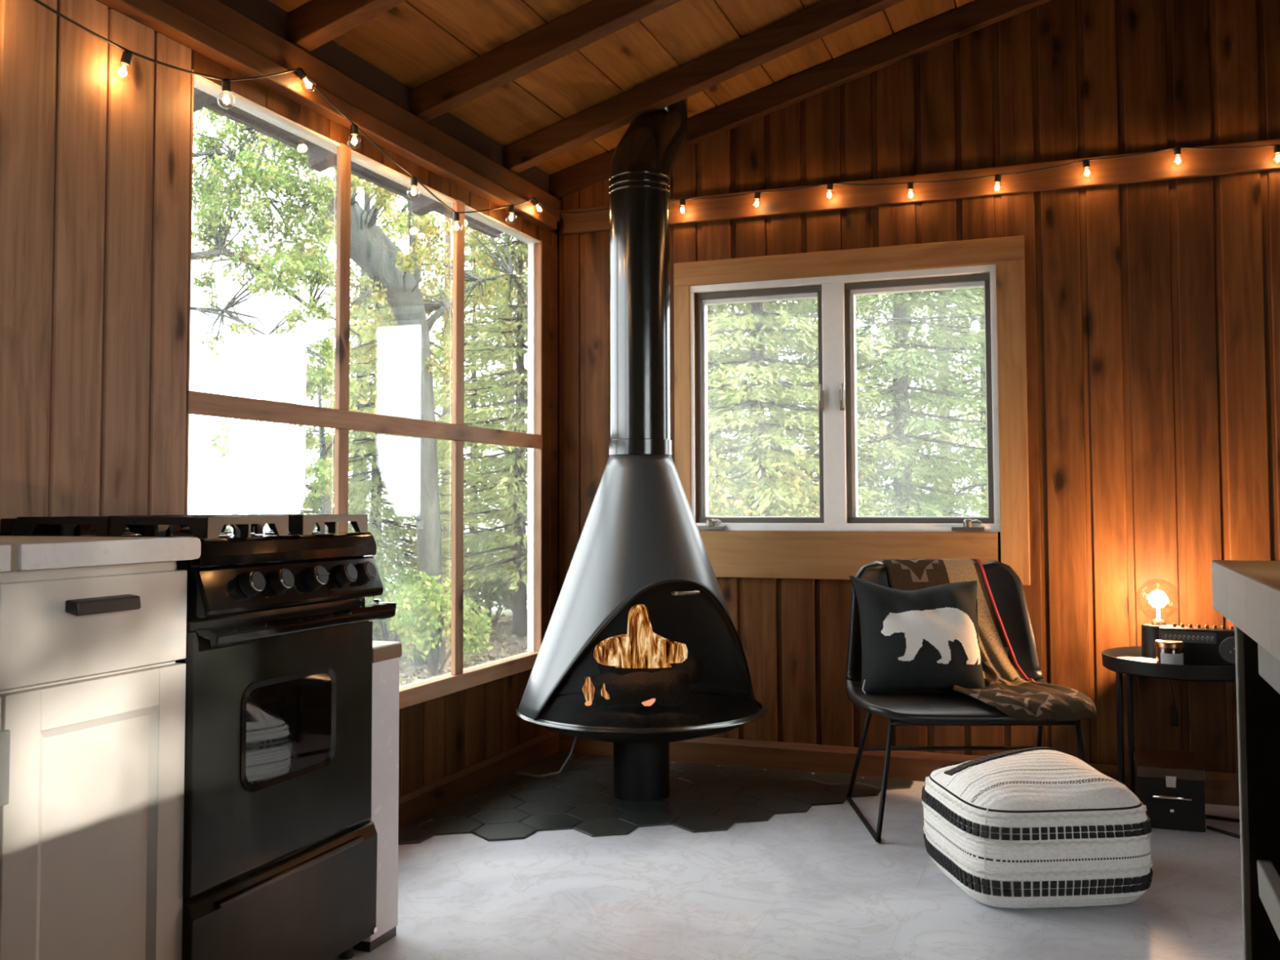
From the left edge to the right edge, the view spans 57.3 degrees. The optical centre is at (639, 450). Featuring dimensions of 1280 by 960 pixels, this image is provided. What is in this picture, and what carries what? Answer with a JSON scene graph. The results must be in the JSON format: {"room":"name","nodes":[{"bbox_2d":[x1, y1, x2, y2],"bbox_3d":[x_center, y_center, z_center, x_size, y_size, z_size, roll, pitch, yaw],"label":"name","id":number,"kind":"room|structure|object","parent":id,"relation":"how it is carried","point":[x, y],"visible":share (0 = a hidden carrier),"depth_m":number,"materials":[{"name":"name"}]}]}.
{"room":"cabin kitchen","nodes":[
{"label":"cabin kitchen","id":0,"kind":"room"},
{"bbox_2d":[0,0,557,796],"bbox_3d":[-1.449,-0.109,1.673,0.052,2.300,6.554,-1,-3,20],"label":"wall","id":1,"kind":"structure","parent":0,"point":[95,165],"depth_m":2.51,"materials":[{"name":"brown wood"}]},
{"bbox_2d":[33,0,573,231],"bbox_3d":[-0.806,-0.860,3.200,0.084,0.269,2.952,-1,-3,22],"label":"string lights","id":2,"kind":"object","parent":1,"relation":"attached to","point":[126,57],"visible":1,"depth_m":3.02},
{"bbox_2d":[112,50,133,82],"bbox_3d":[-1.098,-0.817,2.489,0.040,0.067,0.039,-1,-3,20],"label":"bulb","id":3,"kind":"object","parent":2,"relation":"attached to","point":[126,57],"depth_m":2.48,"materials":[{"name":"clear glass"}]},
{"bbox_2d":[217,79,234,104],"bbox_3d":[-0.965,-0.832,2.734,0.039,0.066,0.039,-1,-3,20],"label":"bulb","id":4,"kind":"object","parent":2,"relation":"attached to","point":[226,83],"depth_m":2.73,"materials":[{"name":"clear glass"}]},
{"bbox_2d":[295,67,316,92],"bbox_3d":[-0.863,-0.959,3.033,0.046,0.061,0.048,-1,-3,20],"label":"bulb","id":5,"kind":"object","parent":2,"relation":"attached to","point":[300,72],"depth_m":3.02,"materials":[{"name":"clear glass"}]},
{"bbox_2d":[347,124,360,146],"bbox_3d":[-0.788,-0.866,3.232,0.039,0.066,0.039,-1,-3,20],"label":"bulb","id":6,"kind":"object","parent":2,"relation":"attached to","point":[354,129],"depth_m":3.23,"materials":[{"name":"clear glass"}]},
{"bbox_2d":[410,176,417,195],"bbox_3d":[-0.677,-0.785,3.502,0.039,0.067,0.039,-1,-3,20],"label":"bulb","id":7,"kind":"object","parent":2,"relation":"attached to","point":[414,180],"depth_m":3.50,"materials":[{"name":"clear glass"}]},
{"bbox_2d":[451,212,462,231],"bbox_3d":[-0.591,-0.733,3.773,0.039,0.067,0.039,-1,-3,20],"label":"bulb","id":8,"kind":"object","parent":2,"relation":"attached to","point":[455,215],"depth_m":3.77,"materials":[{"name":"clear glass"}]},
{"bbox_2d":[508,204,515,221],"bbox_3d":[-0.451,-0.829,4.107,0.039,0.067,0.039,-1,-3,20],"label":"bulb","id":9,"kind":"object","parent":2,"relation":"attached to","point":[511,207],"depth_m":4.10,"materials":[{"name":"clear glass"}]},
{"bbox_2d":[530,197,544,214],"bbox_3d":[-0.377,-0.906,4.338,0.047,0.063,0.042,-1,-3,20],"label":"bulb","id":10,"kind":"object","parent":2,"relation":"attached to","point":[534,200],"depth_m":4.33,"materials":[{"name":"clear glass"}]},
{"bbox_2d":[96,0,556,230],"bbox_3d":[-1.436,-1.011,1.652,0.062,0.052,6.200,-1,-3,20],"label":"trim","id":11,"kind":"structure","parent":1,"relation":"attached to","point":[158,15],"depth_m":3.07,"materials":[{"name":"brown wood"}]},
{"bbox_2d":[162,0,561,222],"bbox_3d":[-1.431,-1.079,1.707,0.036,0.089,6.300,-1,-3,20],"label":"ceiling beam","id":12,"kind":"structure","parent":1,"relation":"attached to","point":[216,15],"depth_m":3.31,"materials":[{"name":"brown wood"}]},
{"bbox_2d":[184,69,542,709],"bbox_3d":[-0.732,-0.038,3.590,0.066,1.625,1.905,-1,-3,20],"label":"window","id":13,"kind":"structure","parent":1,"relation":"in","point":[340,419],"depth_m":3.77,"materials":[{"name":"brown wood"}]},
{"bbox_2d":[398,730,559,827],"bbox_3d":[-0.651,1.084,3.679,0.032,0.081,1.858,-1,-3,20],"label":"baseboard","id":14,"kind":"structure","parent":1,"relation":"attached to","point":[424,800],"depth_m":3.90,"materials":[{"name":"brown wood"}]},
{"bbox_2d":[193,0,1051,238],"bbox_3d":[0.537,-1.819,1.109,5.100,1.534,6.900,-1,-3,20],"label":"ceiling","id":15,"kind":"structure","parent":0,"point":[558,84],"depth_m":3.85,"materials":[{"name":"brown wood"}]},
{"bbox_2d":[331,751,1243,959],"bbox_3d":[0.622,1.054,0.842,4.565,0.126,6.500,-1,-3,20],"label":"floor","id":16,"kind":"structure","parent":0,"point":[737,862],"depth_m":2.96,"materials":[{"name":"grey concrete"}]},
{"bbox_2d":[0,560,186,959],"bbox_3d":[-1.190,0.601,1.513,0.480,0.866,1.206,-1,-3,20],"label":"base cabinet","id":17,"kind":"object","parent":16,"relation":"on","point":[92,685],"visible":1,"depth_m":1.82,"materials":[{"name":"paint"}]},
{"bbox_2d":[0,544,11,572],"bbox_3d":[-1.260,0.140,1.359,0.474,0.038,0.831,-1,-3,20],"label":"countertop","id":18,"kind":"structure","parent":17,"relation":"on","point":[5,549],"depth_m":1.66,"materials":[{"name":"white stone"}]},
{"bbox_2d":[0,535,200,571],"bbox_3d":[-1.047,0.165,1.929,0.474,0.038,0.384,-1,-3,20],"label":"countertop","id":19,"kind":"structure","parent":17,"relation":"on","point":[27,553],"depth_m":1.84,"materials":[{"name":"white stone"}]},
{"bbox_2d":[0,514,396,959],"bbox_3d":[-0.863,0.600,2.343,0.512,0.940,0.572,-1,-3,20],"label":"gas stove","id":20,"kind":"object","parent":16,"relation":"on","point":[280,854],"visible":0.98,"depth_m":2.22,"materials":[{"name":"black metal"}]},
{"bbox_2d":[71,531,377,567],"bbox_3d":[-0.883,0.194,2.363,0.468,0.049,0.546,-1,-3,20],"label":"cooktop","id":21,"kind":"object","parent":20,"relation":"in","point":[218,548],"depth_m":2.25,"materials":[{"name":"black metal"}]},
{"bbox_2d":[352,640,401,951],"bbox_3d":[-0.771,0.759,2.662,0.458,0.652,0.115,-1,-3,20],"label":"base cabinet","id":22,"kind":"object","parent":16,"relation":"on","point":[386,655],"visible":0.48,"depth_m":2.58,"materials":[{"name":"white wood"}]},
{"bbox_2d":[514,97,768,801],"bbox_3d":[0.001,-0.090,3.908,0.830,2.444,0.830,0,-3,-9],"label":"fireplace","id":23,"kind":"object","parent":16,"relation":"on","point":[640,542],"visible":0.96,"depth_m":3.81,"materials":[{"name":"paint"}]},
{"bbox_2d":[515,736,577,777],"bbox_3d":[-0.316,1.023,4.075,0.258,0.224,0.032,-1,-3,14],"label":"power cord","id":24,"kind":"object","parent":23,"relation":"hanging from","point":[575,737],"visible":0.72,"depth_m":4.05,"materials":[{"name":"black plastic"}]},
{"bbox_2d":[582,604,687,706],"bbox_3d":[-0.013,0.648,3.748,0.343,0.301,0.191,0,-3,-2],"label":"fire","id":25,"kind":"object","parent":23,"relation":"in","point":[677,656],"visible":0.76,"depth_m":3.79,"materials":[{"name":"orange"}]},
{"bbox_2d":[518,454,751,719],"bbox_3d":[-0.026,0.431,3.933,0.719,0.836,0.736,-1,-3,20],"label":"hood","id":26,"kind":"object","parent":23,"relation":"attached to","point":[640,542],"depth_m":3.74,"materials":[{"name":"paint"}]},
{"bbox_2d":[584,669,689,709],"bbox_3d":[-0.011,0.766,3.761,0.336,0.123,0.119,0,-3,-3],"label":"log","id":27,"kind":"object","parent":23,"relation":"in","point":[668,699],"visible":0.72,"depth_m":3.72,"materials":[{"name":"brown wood"}]},
{"bbox_2d":[576,712,700,728],"bbox_3d":[-0.006,0.840,3.647,0.387,0.057,0.052,0,-3,4],"label":"log","id":28,"kind":"object","parent":23,"relation":"on","point":[673,719],"visible":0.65,"depth_m":3.63,"materials":[{"name":"brown wood"}]},
{"bbox_2d":[598,657,702,684],"bbox_3d":[0.038,0.715,3.873,0.338,0.104,0.098,-1,-3,7],"label":"log","id":29,"kind":"object","parent":23,"relation":"in","point":[689,664],"visible":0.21,"depth_m":3.82,"materials":[{"name":"brown wood"}]},
{"bbox_2d":[844,560,1084,842],"bbox_3d":[0.975,0.735,3.586,0.666,0.772,0.608,0,-3,0],"label":"lounge chair","id":30,"kind":"object","parent":16,"relation":"on","point":[911,708],"visible":0.48,"depth_m":3.69,"materials":[{"name":"black leather"}]},
{"bbox_2d":[849,575,985,693],"bbox_3d":[0.872,0.576,3.687,0.407,0.361,0.182,0,-3,0],"label":"cushion","id":31,"kind":"object","parent":30,"relation":"on","point":[926,638],"visible":1,"depth_m":3.62,"materials":[{"name":"fabric"}]},
{"bbox_2d":[882,557,1097,722],"bbox_3d":[1.085,0.559,3.622,0.374,0.431,0.763,1,-3,-18],"label":"blanket","id":32,"kind":"object","parent":30,"relation":"on","point":[1007,688],"visible":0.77,"depth_m":3.75,"materials":[{"name":"brown fabric"}]},
{"bbox_2d":[921,746,1152,908],"bbox_3d":[0.990,0.927,2.968,0.474,0.324,0.474,0,-3,-5],"label":"pouf","id":33,"kind":"object","parent":16,"relation":"on","point":[1037,827],"visible":1,"depth_m":2.76,"materials":[{"name":"white fabric"}]},
{"bbox_2d":[1102,645,1235,794],"bbox_3d":[1.661,0.869,3.545,0.484,0.497,0.484,-1,-3,20],"label":"side table","id":34,"kind":"object","parent":16,"relation":"on","point":[1110,660],"visible":0.55,"depth_m":3.53,"materials":[{"name":"black metal"}]},
{"bbox_2d":[1117,657,1155,662],"bbox_3d":[1.496,0.640,3.531,0.126,0.024,0.126,-1,-3,20],"label":"book","id":35,"kind":"object","parent":34,"relation":"on","point":[1136,659],"visible":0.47,"depth_m":3.54,"materials":[{"name":"white paper"}]},
{"bbox_2d":[1136,578,1180,726],"bbox_3d":[1.637,0.643,3.703,0.126,0.482,0.246,-1,-3,20],"label":"table lamp","id":36,"kind":"object","parent":34,"relation":"on","point":[1149,631],"visible":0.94,"depth_m":3.64,"materials":[{"name":"black metal"}]},
{"bbox_2d":[1151,619,1165,625],"bbox_3d":[1.615,0.534,3.651,0.042,0.014,0.042,-1,-3,20],"label":"socket","id":37,"kind":"object","parent":36,"relation":"attached to","point":[1154,622],"depth_m":3.64,"materials":[{"name":"gold metal"}]},
{"bbox_2d":[1170,706,1178,726],"bbox_3d":[1.724,0.858,3.778,0.022,0.060,0.018,-1,-3,20],"label":"switch","id":38,"kind":"object","parent":36,"relation":"attached to","point":[1174,711],"depth_m":3.77,"materials":[{"name":"black plastic"}]},
{"bbox_2d":[1102,645,1235,681],"bbox_3d":[1.661,0.643,3.555,0.484,0.045,0.484,-1,-3,20],"label":"table top","id":39,"kind":"object","parent":34,"relation":"on","point":[1110,660],"depth_m":3.38,"materials":[{"name":"black metal"}]},
{"bbox_2d":[1155,640,1183,665],"bbox_3d":[1.557,0.604,3.446,0.077,0.089,0.077,-1,-3,20],"label":"candle jar","id":40,"kind":"object","parent":34,"relation":"on","point":[1167,651],"visible":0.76,"depth_m":3.42,"materials":[{"name":"clear glass"}]},
{"bbox_2d":[1158,623,1235,666],"bbox_3d":[1.684,0.544,3.477,0.260,0.211,0.091,-2,-3,30],"label":"radio","id":41,"kind":"object","parent":34,"relation":"on","point":[1206,646],"visible":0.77,"depth_m":3.45,"materials":[{"name":"black plastic"}]},
{"bbox_2d":[1133,748,1205,831],"bbox_3d":[1.596,1.026,3.542,0.184,0.184,0.291,-1,-3,20],"label":"case","id":42,"kind":"object","parent":16,"relation":"on","point":[1171,785],"visible":0.94,"depth_m":3.44,"materials":[{"name":"black plastic"}]},
{"bbox_2d":[1204,814,1239,822],"bbox_3d":[1.909,1.109,3.502,0.423,0.011,0.037,-1,-3,16],"label":"cord","id":43,"kind":"object","parent":16,"relation":"on","point":[1206,816],"visible":0.48,"depth_m":3.54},
{"bbox_2d":[1205,825,1239,838],"bbox_3d":[1.786,1.099,3.265,0.043,0.011,0.439,2,-3,-36],"label":"cord","id":44,"kind":"object","parent":16,"relation":"on","point":[1224,832],"visible":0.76,"depth_m":3.40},
{"bbox_2d":[1211,560,1279,959],"bbox_3d":[0.707,0.529,0.450,0.732,0.900,1.341,-1,-3,20],"label":"kitchen island","id":45,"kind":"object","parent":16,"relation":"on","point":[1246,593],"visible":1,"depth_m":1.16,"materials":[{"name":"grey paint"}]},
{"bbox_2d":[555,0,1279,773],"bbox_3d":[1.743,-0.617,3.933,4.625,3.500,0.130,-1,-3,20],"label":"wall","id":46,"kind":"structure","parent":0,"point":[1153,308],"depth_m":3.95,"materials":[{"name":"brown wood"}]},
{"bbox_2d":[674,235,1030,585],"bbox_3d":[0.742,-0.127,4.255,1.265,1.192,0.167,-1,-3,20],"label":"window","id":47,"kind":"structure","parent":46,"relation":"in","point":[834,544],"depth_m":4.21,"materials":[{"name":"brown wood"}]},
{"bbox_2d":[557,733,1239,806],"bbox_3d":[1.723,1.079,3.785,4.365,0.098,0.020,-1,-3,20],"label":"baseboard","id":48,"kind":"structure","parent":46,"relation":"attached to","point":[1220,788],"depth_m":4.18,"materials":[{"name":"brown wood"}]},
{"bbox_2d":[560,138,1279,235],"bbox_3d":[1.723,-0.944,3.874,4.350,0.096,0.022,-1,-3,20],"label":"trim","id":49,"kind":"structure","parent":46,"relation":"attached to","point":[1159,166],"depth_m":4.08,"materials":[{"name":"brown wood"}]},
{"bbox_2d":[573,144,1279,216],"bbox_3d":[1.294,-0.932,3.982,3.330,0.101,0.039,-1,-3,20],"label":"string lights","id":50,"kind":"object","parent":46,"relation":"attached to","point":[1177,150],"visible":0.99,"depth_m":4.02},
{"bbox_2d":[680,198,685,216],"bbox_3d":[0.159,-0.916,4.406,0.039,0.067,0.039,-1,-3,20],"label":"bulb","id":51,"kind":"object","parent":50,"relation":"attached to","point":[682,201],"depth_m":4.40,"materials":[{"name":"glass"}]},
{"bbox_2d":[751,191,760,209],"bbox_3d":[0.428,-0.920,4.306,0.039,0.067,0.039,-1,-3,20],"label":"bulb","id":52,"kind":"object","parent":50,"relation":"attached to","point":[757,197],"depth_m":4.30,"materials":[{"name":"glass"}]},
{"bbox_2d":[826,182,835,197],"bbox_3d":[0.680,-0.931,4.212,0.039,0.067,0.039,-1,-3,20],"label":"bulb","id":53,"kind":"object","parent":50,"relation":"attached to","point":[829,185],"depth_m":4.21,"materials":[{"name":"glass"}]},
{"bbox_2d":[906,182,913,197],"bbox_3d":[0.949,-0.910,4.110,0.039,0.067,0.039,-1,-3,20],"label":"bulb","id":54,"kind":"object","parent":50,"relation":"attached to","point":[909,184],"depth_m":4.11,"materials":[{"name":"glass"}]},
{"bbox_2d":[991,173,1003,191],"bbox_3d":[1.220,-0.913,4.008,0.039,0.067,0.039,-1,-3,20],"label":"bulb","id":55,"kind":"object","parent":50,"relation":"attached to","point":[997,177],"depth_m":4.01,"materials":[{"name":"glass"}]},
{"bbox_2d":[1080,159,1093,179],"bbox_3d":[1.491,-0.939,3.908,0.039,0.067,0.039,-1,-3,20],"label":"bulb","id":56,"kind":"object","parent":50,"relation":"attached to","point":[1086,162],"depth_m":3.91,"materials":[{"name":"glass"}]},
{"bbox_2d":[1173,146,1184,163],"bbox_3d":[1.750,-0.957,3.812,0.039,0.067,0.039,-1,-3,20],"label":"bulb","id":57,"kind":"object","parent":50,"relation":"attached to","point":[1177,150],"depth_m":3.81,"materials":[{"name":"glass"}]},
{"bbox_2d":[1274,144,1279,165],"bbox_3d":[2.018,-0.937,3.710,0.039,0.067,0.039,-1,-3,20],"label":"bulb","id":58,"kind":"object","parent":50,"relation":"attached to","point":[1277,147],"depth_m":3.71,"materials":[{"name":"glass"}]},
{"label":"outside","id":59,"kind":"structure","parent":0,"visible":0},
{"bbox_2d":[187,511,979,609],"bbox_3d":[-4.739,8.285,129.670,420.000,0.450,360.000,-1,-3,20],"label":"lake","id":60,"kind":"structure","parent":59,"point":[265,528],"depth_m":129.25,"materials":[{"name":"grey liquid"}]},
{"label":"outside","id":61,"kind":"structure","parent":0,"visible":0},
{"bbox_2d":[372,608,527,684],"bbox_3d":[0.238,2.386,6.218,40.000,2.220,40.000,-1,-3,20],"label":"ground","id":62,"kind":"structure","parent":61,"point":[507,612],"depth_m":9.13,"materials":[{"name":"brown soil"}]},
{"bbox_2d":[191,107,360,403],"bbox_3d":[-2.764,-0.783,7.258,2.001,4.570,1.412,0,-3,-13],"label":"broadleaf tree","id":63,"kind":"object","parent":62,"relation":"on","point":[299,260],"visible":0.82,"depth_m":7.33,"materials":[{"name":"green plant"}]},
{"bbox_2d":[225,364,353,532],"bbox_3d":[-2.743,0.452,9.210,1.283,2.332,1.478,0,-3,3],"label":"broadleaf tree","id":64,"kind":"object","parent":62,"relation":"on","point":[321,498],"visible":0.53,"depth_m":9.04,"materials":[{"name":"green plant"}]},
{"bbox_2d":[209,177,504,528],"bbox_3d":[-3.493,-1.218,15.070,3.038,6.668,3.239,2,-4,-44],"label":"broadleaf tree","id":65,"kind":"object","parent":62,"relation":"on","point":[244,424],"visible":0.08,"depth_m":14.96,"materials":[{"name":"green plant"}]},
{"bbox_2d":[347,522,395,582],"bbox_3d":[-2.465,1.094,9.590,0.839,1.017,0.874,-1,-3,20],"label":"leafy bush","id":66,"kind":"object","parent":62,"relation":"on","point":[380,545],"visible":0.06,"depth_m":9.71,"materials":[{"name":"green plant"}]},
{"bbox_2d":[280,272,485,635],"bbox_3d":[-2.368,0.066,10.564,2.062,3.324,2.010,-1,-3,20],"label":"spruce tree","id":67,"kind":"object","parent":62,"relation":"on","point":[374,443],"visible":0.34,"depth_m":10.36,"materials":[{"name":"green plant"}]},
{"bbox_2d":[364,562,448,641],"bbox_3d":[-1.901,1.231,8.990,0.915,0.761,0.886,0,-3,2],"label":"leafy bush","id":68,"kind":"object","parent":62,"relation":"on","point":[367,601],"visible":0.12,"depth_m":9.02,"materials":[{"name":"green plant"}]},
{"bbox_2d":[326,166,528,666],"bbox_3d":[-1.848,-0.423,9.031,1.679,4.116,2.257,-1,-3,20],"label":"broadleaf tree","id":69,"kind":"object","parent":62,"relation":"on","point":[395,276],"visible":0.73,"depth_m":8.53,"materials":[{"name":"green plant"}]},
{"bbox_2d":[329,193,528,591],"bbox_3d":[-2.680,-0.923,16.157,3.360,6.502,3.502,-1,-3,20],"label":"broadleaf tree","id":70,"kind":"object","parent":62,"relation":"on","point":[386,228],"visible":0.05,"depth_m":16.00,"materials":[{"name":"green plant"}]},
{"bbox_2d":[375,571,494,675],"bbox_3d":[-1.438,1.228,8.143,0.858,0.759,0.765,-1,-3,20],"label":"leafy bush","id":71,"kind":"object","parent":62,"relation":"on","point":[409,614],"visible":0.88,"depth_m":8.01,"materials":[{"name":"green plant"}]},
{"bbox_2d":[372,613,527,685],"bbox_3d":[-1.891,1.484,8.437,4.751,0.270,7.627,0,-3,-12],"label":"fallen leaves","id":72,"kind":"object","parent":62,"relation":"on","point":[508,621],"visible":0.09,"depth_m":8.87,"materials":[{"name":"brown plant"}]},
{"bbox_2d":[379,220,528,609],"bbox_3d":[-2.001,-1.046,17.379,3.671,7.071,3.416,-1,-3,20],"label":"broadleaf tree","id":73,"kind":"object","parent":62,"relation":"on","point":[470,228],"visible":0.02,"depth_m":16.93,"materials":[{"name":"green plant"}]},
{"bbox_2d":[388,238,528,615],"bbox_3d":[-1.839,-0.271,12.650,1.756,4.200,1.880,1,-3,-20],"label":"spruce tree","id":74,"kind":"object","parent":62,"relation":"on","point":[481,273],"visible":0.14,"depth_m":12.44,"materials":[{"name":"green plant"}]},
{"bbox_2d":[400,231,528,637],"bbox_3d":[-0.905,-0.736,9.620,1.825,4.600,1.715,-2,-3,32],"label":"spruce tree","id":75,"kind":"object","parent":62,"relation":"on","point":[518,535],"visible":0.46,"depth_m":9.52,"materials":[{"name":"green plant"}]},
{"bbox_2d":[441,541,527,626],"bbox_3d":[-1.282,1.171,10.154,0.895,0.850,0.907,-1,-3,20],"label":"leafy bush","id":76,"kind":"object","parent":62,"relation":"on","point":[474,594],"visible":0.19,"depth_m":9.98,"materials":[{"name":"green plant"}]},
{"bbox_2d":[473,562,513,613],"bbox_3d":[-0.962,1.190,9.973,0.952,0.766,0.836,0,-3,0],"label":"leafy bush","id":77,"kind":"object","parent":62,"relation":"on","point":[505,600],"visible":0.3,"depth_m":9.80,"materials":[{"name":"green plant"}]},
{"bbox_2d":[714,304,736,493],"bbox_3d":[0.622,-1.596,18.319,3.431,8.177,4.026,-2,-3,40],"label":"broadleaf tree","id":78,"kind":"object","parent":62,"relation":"on","point":[726,304],"visible":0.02,"depth_m":18.11,"materials":[{"name":"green plant"}]},
{"bbox_2d":[706,299,817,511],"bbox_3d":[0.667,-1.395,11.073,2.367,5.941,2.416,-1,-3,20],"label":"spruce tree","id":79,"kind":"object","parent":62,"relation":"on","point":[722,357],"visible":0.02,"depth_m":10.85,"materials":[{"name":"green plant"}]},
{"bbox_2d":[708,444,819,516],"bbox_3d":[0.725,0.732,8.550,1.318,1.563,1.272,-1,-3,20],"label":"leafy bush","id":80,"kind":"object","parent":62,"relation":"on","point":[722,499],"visible":0.25,"depth_m":8.31,"materials":[{"name":"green plant"}]},
{"bbox_2d":[735,433,880,515],"bbox_3d":[1.312,0.675,9.183,1.092,1.647,1.145,-1,-3,20],"label":"leafy bush","id":81,"kind":"object","parent":62,"relation":"on","point":[861,478],"visible":0.03,"depth_m":9.18,"materials":[{"name":"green plant"}]},
{"bbox_2d":[706,295,913,516],"bbox_3d":[1.012,-1.745,9.147,2.697,6.500,2.708,-1,-3,24],"label":"spruce tree","id":82,"kind":"object","parent":62,"relation":"on","point":[752,322],"visible":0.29,"depth_m":8.74,"materials":[{"name":"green plant"}]},
{"bbox_2d":[800,314,984,335],"bbox_3d":[1.756,-0.820,7.514,1.456,0.164,0.081,-1,-3,12],"label":"string lights","id":83,"kind":"object","parent":82,"relation":"hanging from","point":[975,326],"visible":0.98,"depth_m":7.49},
{"bbox_2d":[870,319,877,335],"bbox_3d":[1.505,-0.795,7.548,0.045,0.106,0.044,-1,-3,20],"label":"bulb socket","id":84,"kind":"object","parent":83,"relation":"attached to","point":[873,329],"depth_m":7.53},
{"bbox_2d":[921,318,928,334],"bbox_3d":[1.822,-0.794,7.498,0.045,0.106,0.044,-1,-3,20],"label":"bulb","id":85,"kind":"object","parent":83,"relation":"attached to","point":[924,327],"depth_m":7.48,"materials":[{"name":"white glass"}]},
{"bbox_2d":[970,315,979,333],"bbox_3d":[2.131,-0.799,7.447,0.056,0.116,0.055,-1,-3,20],"label":"bulb","id":86,"kind":"object","parent":83,"relation":"attached to","point":[975,326],"depth_m":7.43,"materials":[{"name":"white glass"}]},
{"bbox_2d":[713,303,927,491],"bbox_3d":[1.788,-2.157,16.084,4.278,8.796,3.828,-1,-3,8],"label":"broadleaf tree","id":87,"kind":"object","parent":62,"relation":"on","point":[860,325],"visible":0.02,"depth_m":15.93,"materials":[{"name":"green plant"}]},
{"bbox_2d":[715,293,962,516],"bbox_3d":[1.800,-1.852,11.600,2.395,7.000,2.676,-2,-3,30],"label":"spruce tree","id":88,"kind":"object","parent":62,"relation":"on","point":[877,343],"visible":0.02,"depth_m":11.43,"materials":[{"name":"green plant"}]},
{"bbox_2d":[737,287,987,516],"bbox_3d":[2.007,-1.985,9.577,2.781,7.000,2.758,0,-3,6],"label":"spruce tree","id":89,"kind":"object","parent":62,"relation":"on","point":[900,387],"visible":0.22,"depth_m":9.36,"materials":[{"name":"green plant"}]},
{"bbox_2d":[804,454,951,516],"bbox_3d":[1.884,0.719,9.189,1.281,1.586,1.254,-1,-3,20],"label":"leafy bush","id":90,"kind":"object","parent":62,"relation":"on","point":[870,482],"visible":0.13,"depth_m":9.29,"materials":[{"name":"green plant"}]},
{"bbox_2d":[855,291,980,515],"bbox_3d":[4.613,-1.586,17.096,3.661,8.188,4.586,-1,-3,20],"label":"broadleaf tree","id":91,"kind":"object","parent":62,"relation":"on","point":[940,321],"visible":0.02,"depth_m":16.86,"materials":[{"name":"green plant"}]},
{"bbox_2d":[857,288,987,516],"bbox_3d":[3.189,-1.603,11.074,2.478,6.500,2.394,2,-3,-33],"label":"spruce tree","id":92,"kind":"object","parent":62,"relation":"on","point":[983,415],"visible":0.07,"depth_m":10.97,"materials":[{"name":"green plant"}]},
{"bbox_2d":[918,484,987,516],"bbox_3d":[2.665,0.890,9.551,1.092,1.298,1.118,-1,-3,20],"label":"leafy bush","id":93,"kind":"object","parent":62,"relation":"on","point":[980,513],"visible":0.02,"depth_m":9.30,"materials":[{"name":"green plant"}]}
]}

